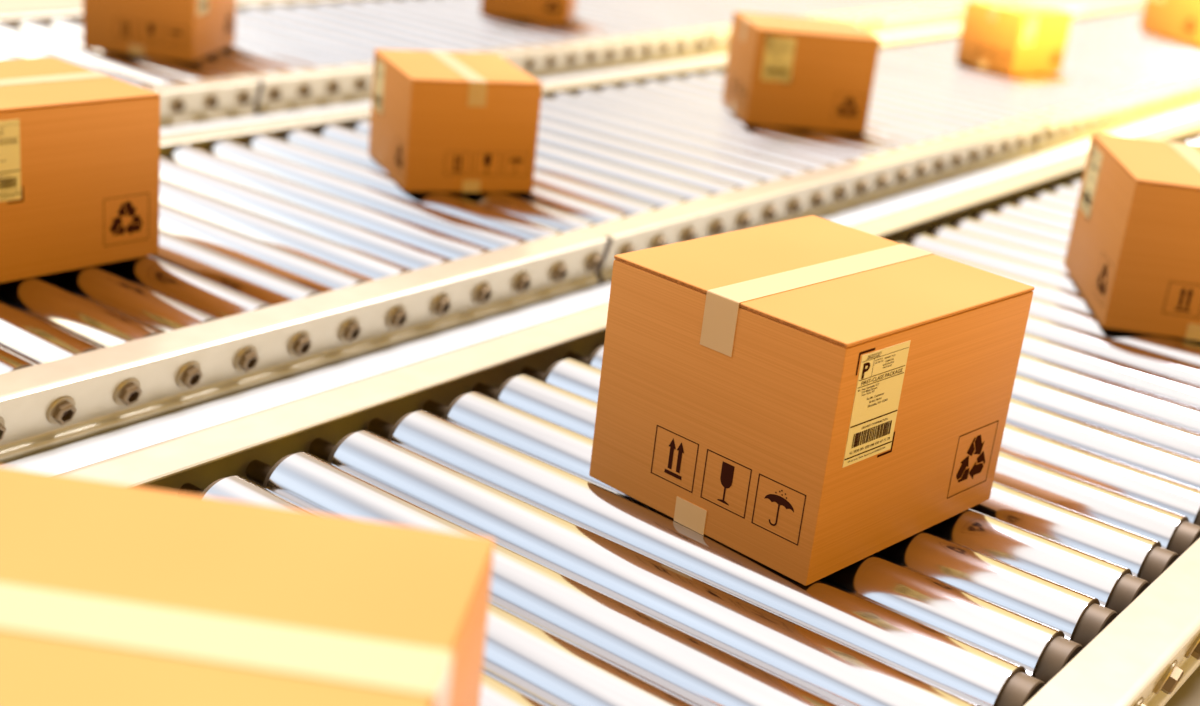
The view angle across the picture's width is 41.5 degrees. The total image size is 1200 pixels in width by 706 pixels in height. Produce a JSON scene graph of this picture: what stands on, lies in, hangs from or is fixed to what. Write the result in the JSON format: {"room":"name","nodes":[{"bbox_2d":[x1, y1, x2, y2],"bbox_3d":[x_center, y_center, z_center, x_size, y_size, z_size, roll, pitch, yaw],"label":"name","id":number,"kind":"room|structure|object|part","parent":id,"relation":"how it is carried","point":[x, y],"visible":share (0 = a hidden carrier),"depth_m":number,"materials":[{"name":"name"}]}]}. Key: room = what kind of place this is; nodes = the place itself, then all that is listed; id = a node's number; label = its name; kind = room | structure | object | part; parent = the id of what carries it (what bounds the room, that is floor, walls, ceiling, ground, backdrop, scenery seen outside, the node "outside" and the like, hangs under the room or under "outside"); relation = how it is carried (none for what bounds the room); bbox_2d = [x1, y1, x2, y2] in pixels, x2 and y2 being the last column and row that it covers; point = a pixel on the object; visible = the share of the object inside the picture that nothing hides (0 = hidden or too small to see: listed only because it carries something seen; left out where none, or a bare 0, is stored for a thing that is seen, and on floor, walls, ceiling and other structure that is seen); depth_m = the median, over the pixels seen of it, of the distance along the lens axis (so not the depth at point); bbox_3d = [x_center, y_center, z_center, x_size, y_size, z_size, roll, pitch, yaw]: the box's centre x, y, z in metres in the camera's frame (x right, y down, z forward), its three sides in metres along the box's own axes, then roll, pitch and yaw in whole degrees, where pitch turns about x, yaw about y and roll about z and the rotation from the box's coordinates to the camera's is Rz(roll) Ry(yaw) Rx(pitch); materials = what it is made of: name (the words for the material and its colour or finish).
{"room":"distribution warehouse","nodes":[
{"label":"distribution warehouse","id":0,"kind":"room"},
{"bbox_2d":[0,0,1199,705],"bbox_3d":[1.300,-0.993,5.123,9.000,0.026,14.250,20,24,33],"label":"floor","id":1,"kind":"structure","parent":0,"point":[1188,694],"depth_m":3.91,"materials":[{"name":"white"}]},
{"bbox_2d":[0,0,1017,127],"bbox_3d":[-0.099,-0.868,4.201,0.752,0.084,4.213,20,24,33],"label":"conveyor","id":2,"kind":"object","parent":1,"relation":"on","point":[285,55],"visible":0.62,"depth_m":3.63,"materials":[{"name":"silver metal"}]},
{"bbox_2d":[83,0,235,61],"bbox_3d":[-0.870,-0.701,3.144,0.222,0.183,0.242,8,20,5],"label":"cardboard box","id":3,"kind":"object","parent":2,"relation":"on","point":[181,30],"visible":1,"depth_m":3.05,"materials":[{"name":"brown cardboard"}]},
{"bbox_3d":[-0.368,-0.976,4.394,0.055,0.074,4.200,20,24,33],"label":"rail","id":4,"kind":"part","parent":2,"relation":"part of","materials":[{"name":"beige metal"}]},
{"bbox_2d":[480,0,576,23],"bbox_3d":[-0.176,-0.946,4.049,0.223,0.158,0.179,8,20,4],"label":"cardboard box","id":5,"kind":"object","parent":2,"relation":"on","point":[555,11],"visible":1,"depth_m":3.98,"materials":[{"name":"brown cardboard"}]},
{"bbox_2d":[0,3,1199,464],"bbox_3d":[0.768,-0.584,3.673,0.743,0.105,5.964,20,24,33],"label":"conveyor","id":6,"kind":"object","parent":1,"relation":"on","point":[287,250],"visible":0.71,"depth_m":2.23,"materials":[{"name":"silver metal"}]},
{"bbox_2d":[0,57,159,282],"bbox_3d":[-0.682,-0.215,1.817,0.223,0.194,0.262,22,25,35],"label":"cardboard box","id":7,"kind":"object","parent":6,"relation":"on","point":[80,146],"visible":1,"depth_m":1.77,"materials":[{"name":"brown cardboard"}]},
{"bbox_2d":[369,49,542,191],"bbox_3d":[-0.221,-0.349,2.363,0.195,0.163,0.218,-2,22,-22],"label":"cardboard box","id":8,"kind":"object","parent":6,"relation":"on","point":[441,121],"visible":1,"depth_m":2.28,"materials":[{"name":"brown cardboard"}]},
{"bbox_3d":[0.499,-0.699,3.855,0.054,0.074,5.962,20,24,33],"label":"rail","id":9,"kind":"part","parent":6,"relation":"part of","materials":[{"name":"beige metal"}]},
{"bbox_2d":[722,11,879,132],"bbox_3d":[0.382,-0.541,3.041,0.237,0.179,0.202,3,21,-10],"label":"cardboard box","id":10,"kind":"object","parent":6,"relation":"on","point":[782,71],"visible":1,"depth_m":2.96,"materials":[{"name":"brown cardboard"}]},
{"bbox_2d":[956,0,1072,74],"bbox_3d":[1.031,-0.787,3.941,0.202,0.150,0.175,-10,26,-38],"label":"cardboard box","id":11,"kind":"object","parent":6,"relation":"on","point":[1011,37],"visible":1,"depth_m":3.88,"materials":[{"name":"brown cardboard"}]},
{"bbox_2d":[1139,0,1199,45],"bbox_3d":[1.869,-1.069,4.877,0.241,0.204,0.280,-1,22,-20],"label":"cardboard box","id":12,"kind":"object","parent":6,"relation":"on","point":[1179,20],"visible":1,"depth_m":4.84,"materials":[{"name":"brown cardboard"}]},
{"bbox_2d":[0,105,1199,474],"bbox_3d":[0.512,-0.201,2.660,0.195,0.040,4.312,20,24,33],"label":"rail","id":13,"kind":"object","parent":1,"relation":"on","point":[60,460],"visible":0.21,"depth_m":1.81,"materials":[{"name":"white metal"}]},
{"bbox_2d":[160,8,1085,133],"bbox_3d":[0.317,-0.685,3.930,0.321,0.020,5.400,20,24,33],"label":"cover","id":14,"kind":"object","parent":1,"relation":"on","point":[201,125],"visible":0.19,"depth_m":3.16,"materials":[{"name":"white metal"}]},
{"bbox_2d":[58,115,1199,705],"bbox_3d":[0.630,-0.006,2.056,0.778,0.120,3.450,20,24,33],"label":"conveyor","id":15,"kind":"object","parent":1,"relation":"on","point":[1076,582],"visible":0.46,"depth_m":1.34,"materials":[{"name":"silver metal"}]},
{"bbox_2d":[0,467,493,705],"bbox_3d":[-0.225,0.217,0.719,0.299,0.218,0.257,8,20,4],"label":"cardboard box","id":16,"kind":"object","parent":15,"relation":"on","point":[112,594],"visible":1,"depth_m":0.71,"materials":[{"name":"brown cardboard"}]},
{"bbox_3d":[0.349,-0.133,2.245,0.055,0.074,3.450,20,24,33],"label":"rail","id":17,"kind":"part","parent":15,"relation":"part of","materials":[{"name":"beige metal"}]},
{"bbox_2d":[589,215,1033,585],"bbox_3d":[0.183,0.025,1.377,0.241,0.205,0.280,24,26,39],"label":"cardboard box","id":18,"kind":"object","parent":15,"relation":"on","point":[808,397],"visible":1,"depth_m":1.29,"materials":[{"name":"brown cardboard"}]},
{"bbox_3d":[0.912,0.076,1.855,0.055,0.074,3.450,20,24,33],"label":"rail","id":19,"kind":"part","parent":15,"relation":"part of","materials":[{"name":"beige metal"}]},
{"bbox_2d":[1064,133,1199,340],"bbox_3d":[0.757,-0.150,2.046,0.230,0.190,0.274,8,20,3],"label":"cardboard box","id":20,"kind":"object","parent":15,"relation":"on","point":[1133,251],"visible":1,"depth_m":1.94,"materials":[{"name":"brown cardboard"}]}
]}

